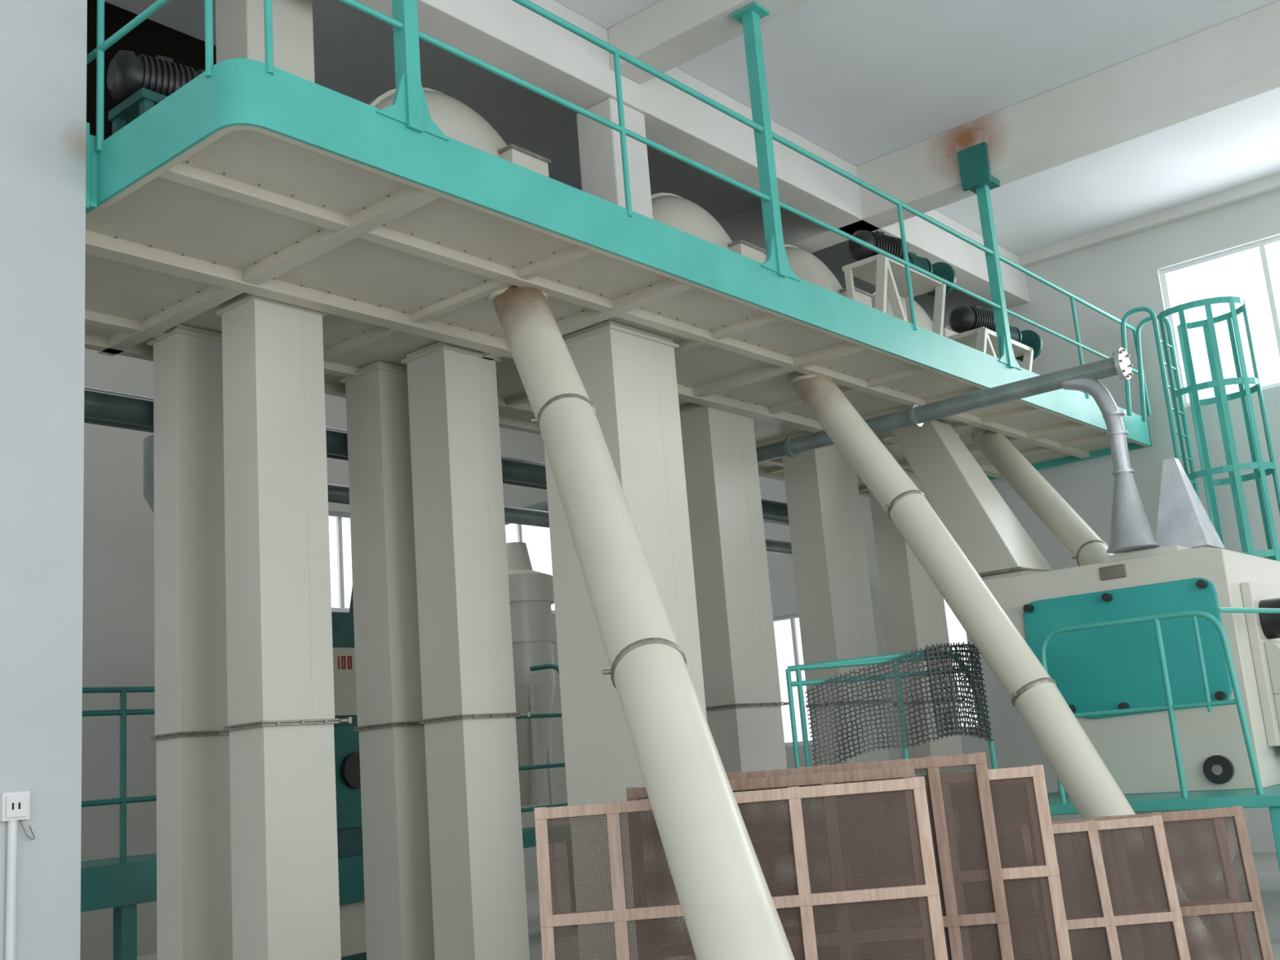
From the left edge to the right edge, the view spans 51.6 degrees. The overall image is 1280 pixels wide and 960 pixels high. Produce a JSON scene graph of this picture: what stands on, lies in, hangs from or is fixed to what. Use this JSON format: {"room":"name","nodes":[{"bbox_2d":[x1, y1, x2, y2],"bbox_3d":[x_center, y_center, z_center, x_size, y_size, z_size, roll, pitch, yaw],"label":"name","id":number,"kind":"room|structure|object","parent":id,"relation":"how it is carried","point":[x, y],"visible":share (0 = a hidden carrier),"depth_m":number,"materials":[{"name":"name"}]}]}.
{"room":"grain mill factory","nodes":[
{"label":"grain mill factory","id":0,"kind":"room"},
{"bbox_2d":[0,0,87,959],"bbox_3d":[-4.763,-0.868,5.047,0.330,7.720,5.330,-14,-15,38],"label":"wall","id":1,"kind":"structure","parent":0,"point":[43,42],"depth_m":6.69,"materials":[{"name":"white paint"}]},
{"bbox_2d":[0,791,35,959],"bbox_3d":[-2.872,2.293,6.087,0.050,1.680,0.157,-14,-15,38],"label":"wall socket","id":2,"kind":"object","parent":1,"relation":"attached to","point":[15,806],"visible":1,"depth_m":6.17,"materials":[{"name":"white plastic"}]},
{"bbox_2d":[86,0,216,140],"bbox_3d":[-0.783,-1.857,14.061,0.100,2.720,12.900,-14,-15,38],"label":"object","id":3,"kind":"structure","parent":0,"point":[152,38],"depth_m":10.48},
{"bbox_2d":[80,348,569,959],"bbox_3d":[-7.120,0.984,12.940,0.250,7.720,22.650,-14,-15,38],"label":"wall","id":4,"kind":"structure","parent":0,"point":[118,593],"depth_m":14.42,"materials":[{"name":"grey paint"}]},
{"bbox_2d":[328,511,350,612],"bbox_3d":[-4.066,1.013,16.642,0.050,1.300,2.200,-14,-15,38],"label":"window","id":5,"kind":"structure","parent":4,"relation":"in","point":[338,515],"depth_m":16.91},
{"bbox_2d":[516,524,555,613],"bbox_3d":[-1.503,1.296,19.704,0.050,1.400,2.200,-14,-15,38],"label":"window","id":6,"kind":"structure","parent":4,"relation":"in","point":[519,535],"depth_m":19.51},
{"bbox_2d":[104,0,1279,293],"bbox_3d":[-0.058,-4.696,7.841,20.000,0.150,22.800,-14,-15,38],"label":"ceiling","id":7,"kind":"structure","parent":0,"point":[863,82],"depth_m":12.59,"materials":[{"name":"paint"}]},
{"bbox_2d":[355,0,1029,308],"bbox_3d":[0.814,-3.319,12.844,0.400,0.620,13.000,-14,-15,38],"label":"ceiling beam","id":8,"kind":"structure","parent":7,"relation":"attached to","point":[506,35],"depth_m":12.08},
{"bbox_2d":[137,852,1279,959],"bbox_3d":[0.565,2.981,6.226,20.000,0.150,22.800,-14,-15,38],"label":"floor","id":9,"kind":"structure","parent":0,"point":[1266,864],"depth_m":12.47,"materials":[{"name":"concrete"}]},
{"bbox_2d":[80,686,156,959],"bbox_3d":[-4.381,2.832,9.921,1.150,2.442,2.800,-14,-15,38],"label":"deck railing","id":10,"kind":"object","parent":9,"relation":"on","point":[122,882],"visible":0.38,"depth_m":9.75,"materials":[{"name":"teal metal"}]},
{"bbox_2d":[146,324,232,959],"bbox_3d":[-3.011,1.330,9.250,0.404,4.880,0.684,-14,-15,38],"label":"column","id":11,"kind":"structure","parent":9,"relation":"on","point":[194,870],"depth_m":9.07,"materials":[{"name":"beige metal"}]},
{"bbox_2d":[215,293,351,959],"bbox_3d":[-2.334,1.167,8.737,0.474,4.880,0.684,-14,-15,38],"label":"column","id":12,"kind":"structure","parent":9,"relation":"on","point":[286,898],"depth_m":8.59,"materials":[{"name":"beige metal"}]},
{"bbox_2d":[331,612,366,959],"bbox_3d":[-2.820,2.895,12.546,1.150,3.150,1.500,-14,-15,38],"label":"machine","id":13,"kind":"object","parent":9,"relation":"on","point":[347,757],"visible":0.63,"depth_m":11.96,"materials":[{"name":"green metal"}]},
{"bbox_2d":[340,360,435,959],"bbox_3d":[-1.860,1.498,10.491,0.514,4.880,0.684,-14,-15,38],"label":"column","id":14,"kind":"structure","parent":9,"relation":"on","point":[397,868],"depth_m":10.25,"materials":[{"name":"beige paint"}]},
{"bbox_2d":[84,385,792,613],"bbox_3d":[-0.987,2.186,13.662,2.170,4.700,12.700,-14,-15,38],"label":"pipe","id":15,"kind":"object","parent":9,"relation":"on","point":[102,406],"visible":0.02,"depth_m":11.61,"materials":[{"name":"metal"}]},
{"bbox_2d":[401,341,530,959],"bbox_3d":[-1.286,1.372,10.114,0.524,4.880,0.684,-14,-15,38],"label":"column","id":16,"kind":"structure","parent":9,"relation":"on","point":[479,899],"depth_m":9.92,"materials":[{"name":"beige metal"}]},
{"bbox_2d":[506,542,561,913],"bbox_3d":[-1.279,2.733,14.691,0.840,4.101,0.840,-14,-15,38],"label":"cyclone separator","id":17,"kind":"object","parent":9,"relation":"on","point":[531,596],"visible":0.56,"depth_m":14.55,"materials":[{"name":"beige paint"}]},
{"bbox_2d":[515,663,577,928],"bbox_3d":[-1.303,3.168,13.396,1.000,2.726,1.100,-14,-15,38],"label":"deck railing","id":18,"kind":"object","parent":9,"relation":"on","point":[528,833],"visible":0.22,"depth_m":13.21,"materials":[{"name":"teal metal"}]},
{"bbox_2d":[543,320,706,959],"bbox_3d":[-0.082,1.278,10.132,0.830,4.880,0.840,-14,-15,38],"label":"column","id":19,"kind":"structure","parent":9,"relation":"on","point":[628,374],"depth_m":10.04,"materials":[{"name":"beige metal"}]},
{"bbox_2d":[488,285,795,959],"bbox_3d":[-0.072,0.601,6.749,0.470,5.104,4.806,-1,-12,-16],"label":"pipe","id":20,"kind":"object","parent":9,"relation":"on","point":[729,910],"visible":0.95,"depth_m":6.20,"materials":[{"name":"beige metal"}]},
{"bbox_2d":[679,403,800,926],"bbox_3d":[0.974,1.687,12.485,0.424,4.880,0.874,-14,-15,38],"label":"column","id":21,"kind":"structure","parent":9,"relation":"on","point":[739,656],"depth_m":12.42,"materials":[{"name":"beige paint"}]},
{"bbox_2d":[533,776,947,959],"bbox_3d":[0.458,2.099,5.818,1.770,1.422,0.118,-5,-12,0],"label":"frame","id":22,"kind":"object","parent":9,"relation":"on","point":[803,899],"visible":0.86,"depth_m":5.90,"materials":[{"name":"brown wood"}]},
{"bbox_2d":[626,764,933,959],"bbox_3d":[0.657,2.098,6.009,1.343,1.472,0.118,-6,-12,4],"label":"frame","id":23,"kind":"object","parent":9,"relation":"on","point":[904,771],"visible":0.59,"depth_m":6.11,"materials":[{"name":"brown wood"}]},
{"bbox_2d":[782,444,892,888],"bbox_3d":[2.198,1.958,14.244,0.504,4.880,0.974,-14,-15,38],"label":"column","id":24,"kind":"structure","parent":9,"relation":"on","point":[835,608],"depth_m":14.16,"materials":[{"name":"beige paint"}]},
{"bbox_2d":[84,57,1151,497],"bbox_3d":[0.686,-1.035,12.445,3.722,0.620,12.680,-14,-15,38],"label":"platform","id":25,"kind":"object","parent":24,"relation":"on","point":[282,186],"visible":0.77,"depth_m":8.80,"materials":[{"name":"teal paint"}]},
{"bbox_2d":[106,49,204,134],"bbox_3d":[-2.937,-2.082,8.253,0.409,1.136,0.723,-14,-15,38],"label":"motor","id":26,"kind":"object","parent":25,"relation":"on","point":[140,82],"visible":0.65,"depth_m":8.11,"materials":[{"name":"black metal"}]},
{"bbox_2d":[215,0,315,83],"bbox_3d":[-2.689,-2.648,9.543,0.460,2.730,0.630,-14,-15,38],"label":"column","id":27,"kind":"structure","parent":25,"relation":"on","point":[239,24],"depth_m":9.51,"materials":[{"name":"beige paint"}]},
{"bbox_2d":[368,87,551,177],"bbox_3d":[-1.771,-2.115,10.845,1.601,2.060,1.920,-14,-15,38],"label":"drum","id":28,"kind":"object","parent":25,"relation":"on","point":[456,120],"visible":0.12,"depth_m":10.63,"materials":[{"name":"beige paint"}]},
{"bbox_2d":[576,97,653,218],"bbox_3d":[-0.176,-2.166,11.319,0.400,2.100,0.460,-14,-15,38],"label":"concrete column","id":29,"kind":"structure","parent":25,"relation":"on","point":[599,144],"depth_m":11.28,"materials":[{"name":"white concrete"}]},
{"bbox_2d":[85,0,1151,416],"bbox_3d":[0.670,-1.996,12.620,3.850,2.670,12.889,-14,-15,38],"label":"railing","id":30,"kind":"object","parent":25,"relation":"on","point":[976,177],"visible":0.73,"depth_m":10.12,"materials":[{"name":"teal metal"}]},
{"bbox_2d":[651,192,766,263],"bbox_3d":[0.257,-1.778,13.232,1.601,2.060,1.920,-14,-15,38],"label":"tank","id":31,"kind":"object","parent":25,"relation":"on","point":[676,211],"visible":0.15,"depth_m":12.92,"materials":[{"name":"beige metal"}]},
{"bbox_2d":[764,244,873,306],"bbox_3d":[1.609,-1.552,14.823,1.601,2.060,1.920,-14,-15,38],"label":"drum","id":32,"kind":"object","parent":25,"relation":"on","point":[807,267],"visible":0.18,"depth_m":14.53,"materials":[{"name":"beige paint"}]},
{"bbox_2d":[842,230,956,335],"bbox_3d":[2.498,-1.689,12.850,0.530,1.394,1.674,-14,-15,38],"label":"motor","id":33,"kind":"object","parent":25,"relation":"on","point":[888,276],"visible":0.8,"depth_m":12.72,"materials":[{"name":"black metal"}]},
{"bbox_2d":[870,289,959,337],"bbox_3d":[3.025,-1.317,16.490,1.601,2.060,1.920,-14,-15,38],"label":"drum","id":34,"kind":"object","parent":25,"relation":"on","point":[922,319],"visible":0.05,"depth_m":16.22,"materials":[{"name":"beige paint"}]},
{"bbox_2d":[946,305,1042,371],"bbox_3d":[3.799,-1.317,14.332,0.530,1.077,1.673,-14,-15,38],"label":"motor","id":35,"kind":"object","parent":25,"relation":"on","point":[975,325],"visible":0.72,"depth_m":14.14,"materials":[{"name":"black metal"}]},
{"bbox_2d":[971,430,1114,566],"bbox_3d":[4.112,0.208,13.575,0.372,2.207,2.879,-4,-12,-5],"label":"pipe","id":36,"kind":"object","parent":25,"relation":"attached to","point":[1084,546],"visible":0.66,"depth_m":13.34,"materials":[{"name":"beige metal"}]},
{"bbox_2d":[1120,296,1279,561],"bbox_3d":[6.400,0.508,14.684,1.402,5.225,0.872,-14,-15,38],"label":"ladder","id":37,"kind":"object","parent":25,"relation":"attached to","point":[1218,383],"visible":0.62,"depth_m":14.76,"materials":[{"name":"teal metal"}]},
{"bbox_2d":[725,751,1013,959],"bbox_3d":[1.071,2.084,6.175,1.274,1.502,0.118,-5,-12,3],"label":"frame","id":38,"kind":"object","parent":9,"relation":"on","point":[952,921],"visible":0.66,"depth_m":6.23,"materials":[{"name":"brown wood"}]},
{"bbox_2d":[785,641,1013,952],"bbox_3d":[2.024,2.449,10.225,1.580,2.300,0.210,-4,-12,-2],"label":"guard railing","id":39,"kind":"object","parent":9,"relation":"on","point":[929,654],"visible":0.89,"depth_m":10.38,"materials":[{"name":"metal"}]},
{"bbox_2d":[868,470,964,842],"bbox_3d":[3.533,2.324,16.497,0.504,4.880,0.964,-14,-15,38],"label":"column","id":40,"kind":"structure","parent":9,"relation":"on","point":[914,615],"depth_m":16.34,"materials":[{"name":"beige paint"}]},
{"bbox_2d":[854,777,1058,959],"bbox_3d":[1.520,2.129,6.294,0.913,1.392,0.118,-6,-12,4],"label":"frame","id":41,"kind":"object","parent":9,"relation":"on","point":[1024,778],"visible":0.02,"depth_m":6.35,"materials":[{"name":"brown wood"}]},
{"bbox_2d":[845,764,1072,959],"bbox_3d":[1.499,2.090,6.174,0.960,1.422,0.118,-5,-12,4],"label":"frame","id":42,"kind":"object","parent":9,"relation":"on","point":[1050,870],"visible":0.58,"depth_m":6.22,"materials":[{"name":"brown wood"}]},
{"bbox_2d":[874,784,1049,959],"bbox_3d":[1.555,2.166,6.410,0.875,1.362,0.118,-6,-12,8],"label":"frame","id":43,"kind":"object","parent":9,"relation":"on","point":[1020,784],"visible":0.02,"depth_m":6.47,"materials":[{"name":"brown wood"}]},
{"bbox_2d":[787,371,1222,959],"bbox_3d":[2.579,1.114,10.258,0.444,5.050,3.508,3,-14,-32],"label":"pipe","id":44,"kind":"object","parent":9,"relation":"on","point":[1084,776],"visible":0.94,"depth_m":10.11,"materials":[{"name":"beige metal"}]},
{"bbox_2d":[955,815,1145,959],"bbox_3d":[2.258,2.455,7.350,1.000,1.073,0.137,-4,-12,-1],"label":"frame","id":45,"kind":"object","parent":9,"relation":"on","point":[1113,817],"visible":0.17,"depth_m":7.40,"materials":[{"name":"brown wood"}]},
{"bbox_2d":[1020,814,1191,959],"bbox_3d":[2.562,2.412,7.237,0.789,1.064,0.185,-5,-12,0],"label":"frame","id":46,"kind":"object","parent":9,"relation":"on","point":[1108,920],"visible":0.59,"depth_m":7.29,"materials":[{"name":"brown wood"}]},
{"bbox_2d":[973,546,1279,881],"bbox_3d":[4.605,2.173,11.420,2.575,2.920,3.500,-14,-15,38],"label":"machine","id":47,"kind":"object","parent":9,"relation":"on","point":[1117,667],"visible":0.64,"depth_m":10.68,"materials":[{"name":"beige paint"}]},
{"bbox_2d":[505,347,1192,562],"bbox_3d":[0.628,0.672,14.081,9.850,1.770,0.710,-14,-15,38],"label":"pipe","id":48,"kind":"object","parent":47,"relation":"on","point":[1131,532],"visible":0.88,"depth_m":11.29,"materials":[{"name":"metal"}]},
{"bbox_2d":[883,419,1053,579],"bbox_3d":[3.279,0.155,13.108,1.256,1.960,2.768,1,-13,-24],"label":"chute","id":49,"kind":"object","parent":47,"relation":"on","point":[993,540],"visible":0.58,"depth_m":12.94,"materials":[{"name":"beige paint"}]},
{"bbox_2d":[1040,607,1279,803],"bbox_3d":[5.140,1.729,10.562,3.627,1.352,1.342,0,-13,-23],"label":"guard railing","id":50,"kind":"object","parent":47,"relation":"on","point":[1170,707],"visible":0.94,"depth_m":9.82,"materials":[{"name":"teal metal"}]},
{"bbox_2d":[1154,457,1225,548],"bbox_3d":[4.630,0.211,11.313,0.448,0.800,0.448,-14,-15,38],"label":"hopper","id":51,"kind":"object","parent":47,"relation":"on","point":[1183,520],"visible":0.76,"depth_m":11.18,"materials":[{"name":"metal"}]},
{"bbox_2d":[1070,817,1251,959],"bbox_3d":[3.005,2.468,7.627,0.890,1.043,0.156,-5,-12,1],"label":"frame","id":52,"kind":"object","parent":9,"relation":"on","point":[1218,817],"visible":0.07,"depth_m":7.65,"materials":[{"name":"brown wood"}]},
{"bbox_2d":[1099,805,1274,959],"bbox_3d":[3.046,2.391,7.349,0.794,1.073,0.156,-5,-12,3],"label":"frame","id":53,"kind":"object","parent":9,"relation":"on","point":[1255,904],"visible":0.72,"depth_m":7.38,"materials":[{"name":"brown wood"}]},
{"bbox_2d":[608,0,810,84],"bbox_3d":[4.619,-4.858,7.585,12.500,0.380,0.400,-14,-15,38],"label":"ceiling beam","id":54,"kind":"structure","parent":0,"point":[665,35],"depth_m":10.94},
{"bbox_2d":[684,189,1279,860],"bbox_3d":[7.606,0.287,15.307,19.500,7.720,0.250,-14,-15,38],"label":"wall","id":55,"kind":"structure","parent":0,"point":[1120,276],"depth_m":16.77,"materials":[{"name":"white paint"}]},
{"bbox_2d":[773,613,813,746],"bbox_3d":[2.328,2.917,19.387,1.200,1.900,0.050,-14,-15,38],"label":"window","id":56,"kind":"structure","parent":55,"relation":"in","point":[792,617],"depth_m":19.49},
{"bbox_2d":[943,600,980,732],"bbox_3d":[4.173,2.451,17.885,0.750,1.900,0.050,-14,-15,38],"label":"window","id":57,"kind":"structure","parent":55,"relation":"in","point":[944,601],"depth_m":17.68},
{"bbox_2d":[1018,173,1279,267],"bbox_3d":[9.841,-4.104,13.765,12.500,0.140,0.150,-14,-15,38],"label":"ceiling beam","id":58,"kind":"structure","parent":55,"relation":"attached to","point":[1270,184],"depth_m":16.49,"materials":[{"name":"white concrete"}]},
{"bbox_2d":[1159,235,1279,407],"bbox_3d":[7.971,-2.091,15.300,3.620,1.800,0.050,-14,-15,38],"label":"window","id":59,"kind":"structure","parent":55,"relation":"in","point":[1261,245],"depth_m":16.08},
{"bbox_2d":[717,0,1279,253],"bbox_3d":[4.605,-3.629,12.835,19.500,0.620,0.400,-14,-15,38],"label":"ceiling beam","id":60,"kind":"structure","parent":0,"point":[1235,60],"depth_m":12.92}
]}

